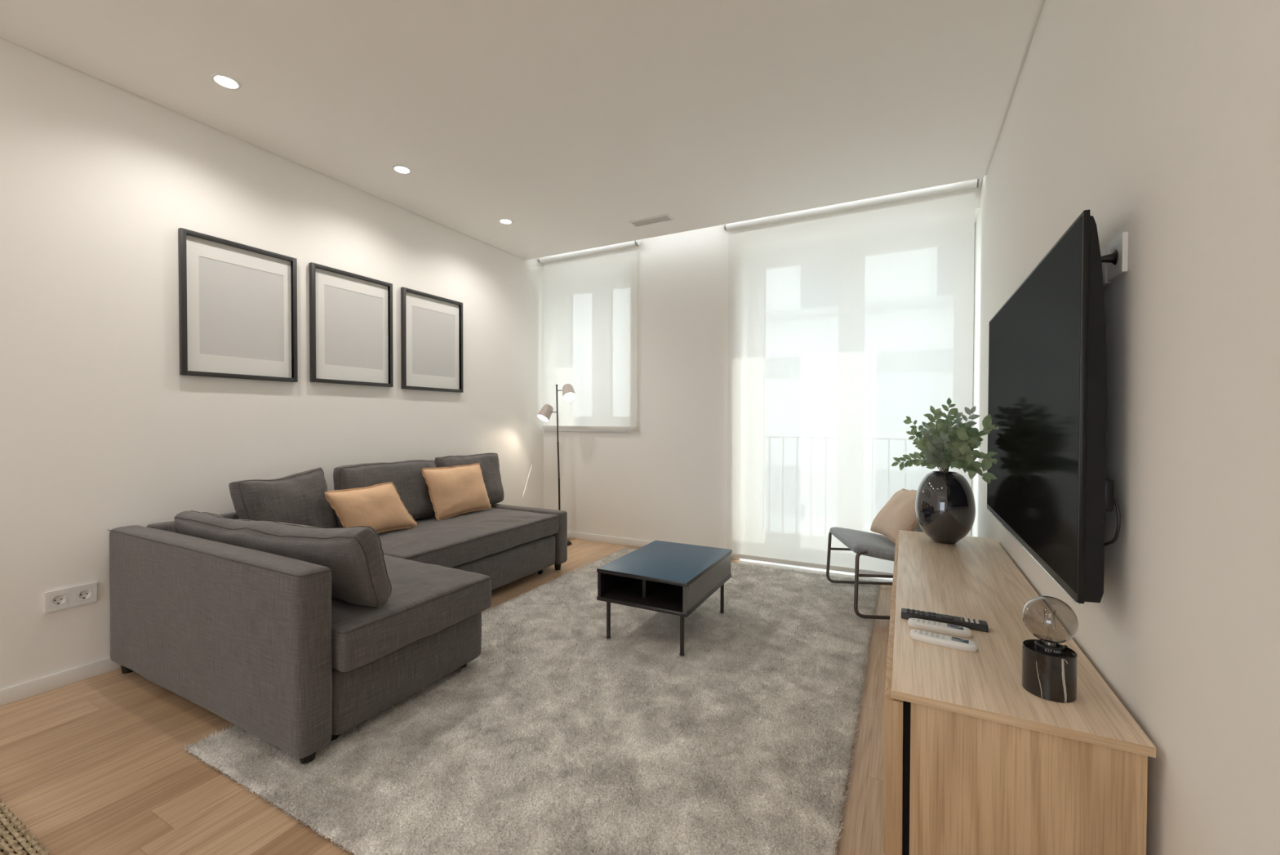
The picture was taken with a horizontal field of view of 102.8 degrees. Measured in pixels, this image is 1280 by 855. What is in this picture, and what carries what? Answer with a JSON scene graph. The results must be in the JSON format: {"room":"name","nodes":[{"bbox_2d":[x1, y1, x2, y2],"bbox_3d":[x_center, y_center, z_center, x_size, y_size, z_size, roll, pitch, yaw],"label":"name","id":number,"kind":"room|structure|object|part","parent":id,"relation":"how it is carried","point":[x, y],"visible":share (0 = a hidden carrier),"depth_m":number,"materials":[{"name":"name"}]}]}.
{"room":"living room","nodes":[
{"label":"living room","id":0,"kind":"room"},
{"bbox_2d":[0,37,543,688],"bbox_3d":[-3.193,-0.322,0.987,0.160,2.900,9.426,1,1,27],"label":"wall","id":1,"kind":"structure","parent":0,"point":[101,428],"depth_m":2.45,"materials":[{"name":"white paint"}]},
{"bbox_2d":[0,656,120,706],"bbox_3d":[-3.102,1.096,1.004,0.012,0.064,9.306,1,1,27],"label":"baseboard","id":2,"kind":"structure","parent":1,"relation":"attached to","point":[11,694],"depth_m":2.18,"materials":[{"name":"white paint"}]},
{"bbox_2d":[44,582,97,613],"bbox_3d":[-2.469,0.736,2.220,0.010,0.085,0.155,1,1,27],"label":"wall socket","id":3,"kind":"object","parent":1,"relation":"attached to","point":[58,599],"visible":1,"depth_m":2.21,"materials":[{"name":"white plastic"}]},
{"bbox_2d":[177,227,297,382],"bbox_3d":[-2.156,-0.627,2.777,0.028,0.725,0.543,1,1,27],"label":"framed picture","id":4,"kind":"object","parent":1,"relation":"attached to","point":[237,302],"visible":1,"depth_m":2.75,"materials":[{"name":"grey paper"}]},
{"bbox_2d":[198,256,284,361],"bbox_3d":[-2.161,-0.628,2.789,0.003,0.505,0.408,1,1,27],"label":"print","id":5,"kind":"object","parent":4,"relation":"attached to","point":[241,304],"depth_m":2.77},
{"bbox_2d":[309,262,393,386],"bbox_3d":[-1.866,-0.640,3.337,0.028,0.719,0.549,1,1,27],"label":"framed picture","id":6,"kind":"object","parent":1,"relation":"attached to","point":[351,314],"visible":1,"depth_m":3.32,"materials":[{"name":"grey paper"}]},
{"bbox_2d":[324,284,382,369],"bbox_3d":[-1.870,-0.642,3.353,0.003,0.501,0.408,1,1,27],"label":"print","id":7,"kind":"object","parent":6,"relation":"attached to","point":[353,317],"depth_m":3.34},
{"bbox_2d":[400,287,462,392],"bbox_3d":[-1.573,-0.643,3.903,0.028,0.724,0.555,1,1,27],"label":"framed picture","id":8,"kind":"object","parent":1,"relation":"attached to","point":[432,326],"visible":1,"depth_m":3.88,"materials":[{"name":"grey"}]},
{"bbox_2d":[412,305,454,377],"bbox_3d":[-1.577,-0.645,3.918,0.003,0.504,0.409,1,1,27],"label":"print","id":9,"kind":"object","parent":8,"relation":"attached to","point":[433,327],"depth_m":3.91},
{"bbox_2d":[0,537,902,854],"bbox_3d":[-1.532,1.205,0.080,4.251,0.120,9.506,1,1,27],"label":"floor","id":10,"kind":"structure","parent":0,"point":[100,764],"depth_m":1.65,"materials":[{"name":"brown wood"}]},
{"bbox_2d":[0,797,49,854],"bbox_3d":[-2.218,1.125,0.864,1.393,0.020,1.470,1,1,27],"label":"jute rug","id":11,"kind":"object","parent":10,"relation":"on","point":[18,824],"visible":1,"depth_m":1.39,"materials":[{"name":"beige wicker"}]},
{"bbox_2d":[108,503,567,763],"bbox_3d":[-1.196,0.771,2.985,1.531,0.666,2.318,1,1,27],"label":"sofa","id":12,"kind":"object","parent":10,"relation":"on","point":[260,641],"visible":0.84,"depth_m":1.95,"materials":[{"name":"grey fabric"}]},
{"bbox_3d":[-1.718,0.760,2.018,1.494,0.619,0.122,1,1,27],"label":"armrest","id":13,"kind":"part","parent":12,"relation":"part of","materials":[{"name":"grey fabric"}]},
{"bbox_2d":[174,510,391,607],"bbox_3d":[-1.539,0.507,2.154,1.388,0.322,0.256,1,1,27],"label":"cushion","id":14,"kind":"object","parent":12,"relation":"on","point":[360,575],"visible":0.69,"depth_m":1.88,"materials":[{"name":"grey fabric"}]},
{"bbox_2d":[228,466,337,528],"bbox_3d":[-1.931,0.443,2.799,0.246,0.414,0.487,0,1,19],"label":"cushion","id":15,"kind":"object","parent":12,"relation":"on","point":[298,498],"visible":0.62,"depth_m":2.72,"materials":[{"name":"grey fabric"}]},
{"bbox_3d":[-1.806,0.739,3.368,0.096,0.600,2.187,1,1,27],"label":"backrest frame","id":16,"kind":"part","parent":12,"relation":"part of","materials":[{"name":"grey fabric"}]},
{"bbox_2d":[324,481,417,533],"bbox_3d":[-1.613,0.496,3.098,0.145,0.303,0.548,1,1,32],"label":"throw pillow","id":17,"kind":"object","parent":12,"relation":"on","point":[380,507],"visible":0.86,"depth_m":3.04,"materials":[{"name":"beige fabric"}]},
{"bbox_2d":[333,459,436,528],"bbox_3d":[-1.644,0.432,3.392,0.221,0.411,0.734,1,1,27],"label":"cushion","id":18,"kind":"object","parent":12,"relation":"on","point":[406,476],"visible":0.51,"depth_m":3.37,"materials":[{"name":"grey fabric"}]},
{"bbox_2d":[331,554,491,671],"bbox_3d":[-1.507,0.739,2.381,1.531,0.181,0.720,1,1,27],"label":"cushion","id":19,"kind":"object","parent":12,"relation":"on","point":[425,599],"depth_m":2.00,"materials":[{"name":"grey fabric"}]},
{"bbox_2d":[422,462,491,519],"bbox_3d":[-1.328,0.458,3.737,0.167,0.368,0.600,1,1,27],"label":"throw pillow","id":20,"kind":"object","parent":12,"relation":"on","point":[453,491],"visible":1,"depth_m":3.65,"materials":[{"name":"beige fabric"}]},
{"bbox_2d":[377,507,559,567],"bbox_3d":[-1.269,0.720,3.421,0.812,0.168,1.349,1,1,27],"label":"seat cushion","id":21,"kind":"object","parent":12,"relation":"on","point":[463,540],"depth_m":3.24,"materials":[{"name":"grey fabric"}]},
{"bbox_2d":[434,452,503,504],"bbox_3d":[-1.325,0.422,4.016,0.202,0.422,0.618,1,1,27],"label":"cushion","id":22,"kind":"object","parent":12,"relation":"on","point":[489,462],"visible":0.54,"depth_m":4.08,"materials":[{"name":"grey fabric"}]},
{"bbox_3d":[-1.262,0.925,3.420,0.734,0.230,1.344,1,1,27],"label":"pull out drawer","id":23,"kind":"part","parent":12,"relation":"part of","materials":[{"name":"grey fabric"}]},
{"bbox_3d":[-0.974,0.837,4.107,0.893,0.404,0.123,1,1,27],"label":"armrest","id":24,"kind":"part","parent":12,"relation":"part of","materials":[{"name":"grey fabric"}]},
{"bbox_2d":[182,546,879,854],"bbox_3d":[0.054,1.095,2.687,2.103,0.031,3.178,1,1,27],"label":"shag rug","id":25,"kind":"object","parent":10,"relation":"on","point":[562,736],"visible":0.76,"depth_m":1.80,"materials":[{"name":"grey carpet"}]},
{"bbox_2d":[596,540,731,655],"bbox_3d":[0.160,0.908,2.834,0.500,0.367,0.704,1,1,27],"label":"coffee table","id":26,"kind":"object","parent":25,"relation":"on","point":[673,578],"visible":1,"depth_m":2.66,"materials":[{"name":"black laminate"}]},
{"bbox_3d":[-0.164,0.991,2.656,0.025,0.204,0.025,1,1,27],"label":"leg","id":27,"kind":"part","parent":26,"relation":"part of","materials":[{"name":"black metal"}]},
{"bbox_3d":[-0.050,0.804,2.942,0.018,0.125,0.698,1,1,27],"label":"panel","id":28,"kind":"part","parent":26,"relation":"part of","materials":[{"name":"black laminate"}]},
{"bbox_2d":[596,573,731,617],"bbox_3d":[0.160,0.878,2.834,0.500,0.019,0.704,1,1,27],"label":"shelf","id":29,"kind":"object","parent":26,"relation":"attached to","point":[664,597],"depth_m":2.63,"materials":[{"name":"black laminate"}]},
{"bbox_3d":[0.203,0.995,2.466,0.025,0.204,0.025,1,1,27],"label":"leg","id":30,"kind":"part","parent":26,"relation":"part of","materials":[{"name":"black metal"}]},
{"bbox_3d":[0.371,0.808,2.724,0.018,0.125,0.698,1,1,27],"label":"panel","id":31,"kind":"part","parent":26,"relation":"part of","materials":[{"name":"grey laminate"}]},
{"bbox_3d":[0.483,0.988,3.008,0.025,0.204,0.025,1,1,27],"label":"leg","id":32,"kind":"part","parent":26,"relation":"part of","materials":[{"name":"black metal"}]},
{"bbox_2d":[826,524,924,619],"bbox_3d":[1.564,0.737,3.206,0.610,0.701,0.660,0,1,6],"label":"lounge chair","id":33,"kind":"object","parent":25,"relation":"on","point":[860,542],"visible":0.36,"depth_m":3.06,"materials":[{"name":"grey fabric"}]},
{"bbox_3d":[1.554,0.891,3.511,0.523,0.382,0.060,0,1,6],"label":"frame","id":34,"kind":"part","parent":33,"relation":"part of","materials":[{"name":"grey metal"}]},
{"bbox_3d":[1.506,0.741,3.213,0.485,0.136,0.562,0,1,6],"label":"seat","id":35,"kind":"part","parent":33,"relation":"part of","materials":[{"name":"grey fabric"}]},
{"bbox_3d":[1.488,0.900,2.916,0.523,0.382,0.060,0,1,6],"label":"frame","id":36,"kind":"part","parent":33,"relation":"part of","materials":[{"name":"grey metal"}]},
{"bbox_2d":[870,488,919,542],"bbox_3d":[1.616,0.531,3.174,0.221,0.312,0.454,0,1,4],"label":"chair pillow","id":37,"kind":"object","parent":33,"relation":"on","point":[898,513],"visible":0.7,"depth_m":3.09,"materials":[{"name":"beige fabric"}]},
{"bbox_3d":[1.797,0.573,3.178,0.143,0.372,0.521,0,1,7],"label":"backrest","id":38,"kind":"part","parent":33,"relation":"part of","materials":[{"name":"grey fabric"}]},
{"bbox_2d":[537,383,576,546],"bbox_3d":[-0.749,0.341,4.710,0.407,1.479,0.236,1,1,27],"label":"floor lamp","id":39,"kind":"object","parent":10,"relation":"on","point":[544,414],"visible":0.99,"depth_m":4.71,"materials":[{"name":"brown metal"}]},
{"bbox_3d":[-0.637,-0.286,4.605,0.097,0.077,0.099,1,1,27],"label":"bulb","id":40,"kind":"part","parent":39,"relation":"part of","materials":[{"name":"white glass"}]},
{"bbox_2d":[882,529,1155,854],"bbox_3d":[1.200,0.855,1.913,0.460,0.540,1.913,1,1,27],"label":"tv stand","id":41,"kind":"object","parent":10,"relation":"on","point":[986,764],"visible":0.88,"depth_m":1.12,"materials":[{"name":"brown wood"}]},
{"bbox_3d":[0.719,0.792,1.441,0.039,0.356,0.634,1,1,27],"label":"door","id":42,"kind":"part","parent":41,"relation":"part of","materials":[{"name":"brown wood"}]},
{"bbox_3d":[1.012,0.785,2.006,0.039,0.356,0.634,1,1,27],"label":"door","id":43,"kind":"part","parent":41,"relation":"part of","materials":[{"name":"brown wood"}]},
{"bbox_3d":[1.304,0.777,2.572,0.039,0.356,0.634,1,1,27],"label":"door","id":44,"kind":"part","parent":41,"relation":"part of","materials":[{"name":"brown wood"}]},
{"bbox_3d":[1.038,0.785,1.997,0.014,0.362,1.890,1,1,27],"label":"shadow gap rail","id":45,"kind":"part","parent":41,"relation":"part of","materials":[{"name":"black"}]},
{"bbox_2d":[907,617,971,637],"bbox_3d":[0.869,0.580,1.486,0.160,0.021,0.045,1,1,32],"label":"remote","id":46,"kind":"object","parent":41,"relation":"on","point":[920,624],"visible":1,"depth_m":1.47,"materials":[{"name":"white plastic"}]},
{"bbox_2d":[909,629,977,651],"bbox_3d":[0.829,0.582,1.400,0.160,0.021,0.045,1,1,33],"label":"remote","id":47,"kind":"object","parent":41,"relation":"on","point":[940,639],"visible":1,"depth_m":1.39,"materials":[{"name":"white plastic"}]},
{"bbox_2d":[901,608,988,631],"bbox_3d":[0.916,0.579,1.546,0.224,0.022,0.050,1,1,27],"label":"tv remote","id":48,"kind":"object","parent":41,"relation":"on","point":[972,624],"visible":1,"depth_m":1.53,"materials":[{"name":"black plastic"}]},
{"bbox_2d":[915,471,975,543],"bbox_3d":[1.536,0.400,2.578,0.263,0.352,0.263,1,1,27],"label":"round vase","id":49,"kind":"object","parent":41,"relation":"on","point":[945,504],"visible":1,"depth_m":2.49,"materials":[{"name":"black ceramic"}]},
{"bbox_2d":[891,397,999,484],"bbox_3d":[1.486,0.085,2.347,0.301,0.467,0.770,0,1,-1],"label":"plant","id":50,"kind":"object","parent":49,"relation":"in","point":[946,446],"visible":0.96,"depth_m":2.50,"materials":[{"name":"green plant"}]},
{"bbox_3d":[0.787,0.799,1.067,0.396,0.364,0.018,1,1,27],"label":"panel","id":51,"kind":"part","parent":41,"relation":"part of","materials":[{"name":"brown wood"}]},
{"bbox_2d":[1022,595,1078,702],"bbox_3d":[0.923,0.489,1.153,0.100,0.214,0.100,1,1,27],"label":"table lamp","id":52,"kind":"object","parent":41,"relation":"on","point":[1049,668],"visible":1,"depth_m":1.12,"materials":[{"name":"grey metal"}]},
{"bbox_2d":[1034,639,1063,654],"bbox_3d":[0.923,0.495,1.153,0.052,0.014,0.052,1,1,27],"label":"bulb socket","id":53,"kind":"object","parent":52,"relation":"attached to","point":[1041,646],"depth_m":1.14,"materials":[{"name":"black"}]},
{"bbox_3d":[0.923,0.436,1.152,0.100,0.109,0.100,1,1,27],"label":"glass globe","id":54,"kind":"part","parent":52,"relation":"part of"},
{"bbox_2d":[0,0,1041,260],"bbox_3d":[-1.546,-1.536,0.009,3.632,0.034,9.032,1,1,27],"label":"ceiling","id":55,"kind":"structure","parent":0,"point":[571,122],"depth_m":2.34,"materials":[{"name":"white paint"}]},
{"bbox_2d":[210,73,241,89],"bbox_3d":[-1.857,-1.550,2.295,0.106,0.004,0.106,1,1,27],"label":"recessed light","id":56,"kind":"object","parent":55,"relation":"in","point":[224,81],"visible":1,"depth_m":2.29,"materials":[{"name":"white paint"}]},
{"bbox_2d":[392,164,411,173],"bbox_3d":[-1.442,-1.561,3.098,0.106,0.004,0.106,1,1,27],"label":"recessed light","id":57,"kind":"object","parent":55,"relation":"in","point":[398,168],"visible":1,"depth_m":3.09,"materials":[{"name":"white paint"}]},
{"bbox_2d":[498,218,512,224],"bbox_3d":[-1.025,-1.572,3.905,0.106,0.004,0.106,1,1,27],"label":"recessed light","id":58,"kind":"object","parent":55,"relation":"in","point":[506,221],"visible":1,"depth_m":3.90,"materials":[{"name":"white paint"}]},
{"bbox_2d":[629,213,674,226],"bbox_3d":[0.085,-1.568,3.880,0.328,0.005,0.113,1,1,27],"label":"ceiling vent","id":59,"kind":"object","parent":55,"relation":"in","point":[667,217],"visible":1,"depth_m":3.88,"materials":[{"name":"white metal"}]},
{"bbox_2d":[543,185,980,559],"bbox_3d":[0.660,-0.293,4.461,3.812,3.040,0.325,1,1,27],"label":"wall","id":60,"kind":"structure","parent":0,"point":[665,479],"depth_m":4.49,"materials":[{"name":"white paint"}]},
{"bbox_2d":[543,429,630,432],"bbox_3d":[-0.462,0.027,5.004,0.970,0.025,0.296,1,1,27],"label":"window sill","id":61,"kind":"structure","parent":60,"relation":"attached to","point":[571,430],"depth_m":4.85,"materials":[{"name":"white paint"}]},
{"bbox_2d":[567,530,739,559],"bbox_3d":[-0.075,1.050,4.669,2.018,0.064,0.012,1,1,27],"label":"baseboard","id":62,"kind":"structure","parent":60,"relation":"attached to","point":[606,539],"depth_m":4.77,"materials":[{"name":"white paint"}]},
{"bbox_2d":[737,558,893,582],"bbox_3d":[1.621,1.092,3.976,1.612,0.008,0.575,1,1,27],"label":"trim","id":63,"kind":"structure","parent":60,"relation":"attached to","point":[753,562],"depth_m":3.92,"materials":[{"name":"white paint"}]},
{"bbox_2d":[971,0,1279,854],"bbox_3d":[0.262,-0.240,-0.628,0.160,3.000,9.731,1,1,27],"label":"wall","id":64,"kind":"structure","parent":0,"point":[1159,120],"depth_m":0.93,"materials":[{"name":"white paint"}]},
{"bbox_2d":[984,0,1044,175],"bbox_3d":[0.070,-1.523,-0.827,0.020,0.018,9.030,1,1,27],"label":"trim","id":65,"kind":"structure","parent":64,"relation":"attached to","point":[1042,1],"depth_m":2.26,"materials":[{"name":"white paint"}]},
{"bbox_2d":[986,209,1114,604],"bbox_3d":[1.354,-0.050,1.762,0.091,0.884,1.435,1,1,27],"label":"television","id":66,"kind":"object","parent":64,"relation":"attached to","point":[1051,492],"visible":1,"depth_m":1.32,"materials":[{"name":"black plastic"}]},
{"bbox_3d":[1.317,0.389,1.787,0.009,0.004,1.427,1,1,27],"label":"trim","id":67,"kind":"part","parent":66,"relation":"part of","materials":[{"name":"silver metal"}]},
{"bbox_2d":[1104,497,1120,546],"bbox_3d":[1.053,0.209,1.141,0.006,0.120,0.037,0,1,-2],"label":"cable","id":68,"kind":"object","parent":66,"relation":"hanging from","point":[1118,516],"visible":0.98,"depth_m":1.13,"materials":[{"name":"black plastic"}]},
{"bbox_2d":[1100,246,1110,286],"bbox_3d":[1.153,-0.394,1.277,0.010,0.088,0.092,1,1,27],"label":"mount","id":69,"kind":"object","parent":64,"relation":"attached to","point":[1104,251],"visible":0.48,"depth_m":1.24,"materials":[{"name":"white plastic"}]},
{"bbox_2d":[1107,231,1128,281],"bbox_3d":[1.103,-0.393,1.181,0.010,0.088,0.092,1,1,27],"label":"wall socket","id":70,"kind":"object","parent":64,"relation":"attached to","point":[1120,243],"visible":0.94,"depth_m":1.16,"materials":[{"name":"white plastic"}]},
{"bbox_2d":[1101,249,1117,265],"bbox_3d":[1.108,-0.137,1.236,0.043,0.546,0.130,1,1,27],"label":"plug","id":71,"kind":"object","parent":70,"relation":"attached to","point":[1112,258],"visible":0.17,"depth_m":1.18,"materials":[{"name":"black plastic"}]},
{"bbox_3d":[-1.467,-1.806,0.147,3.851,0.100,9.356,1,1,27],"label":"trim","id":72,"kind":"structure","parent":0,"visible":0},
{"bbox_2d":[537,240,639,430],"bbox_3d":[-0.500,-0.900,4.793,1.103,1.842,0.078,1,1,27],"label":"roller blind","id":73,"kind":"object","parent":72,"relation":"hanging from","point":[590,295],"visible":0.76,"depth_m":4.79,"materials":[{"name":"white fabric"}]},
{"bbox_2d":[723,177,982,574],"bbox_3d":[1.464,-0.364,3.783,1.753,2.874,0.078,1,1,27],"label":"roller blind","id":74,"kind":"object","parent":72,"relation":"hanging from","point":[847,322],"visible":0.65,"depth_m":3.81,"materials":[{"name":"white fabric"}]}
]}

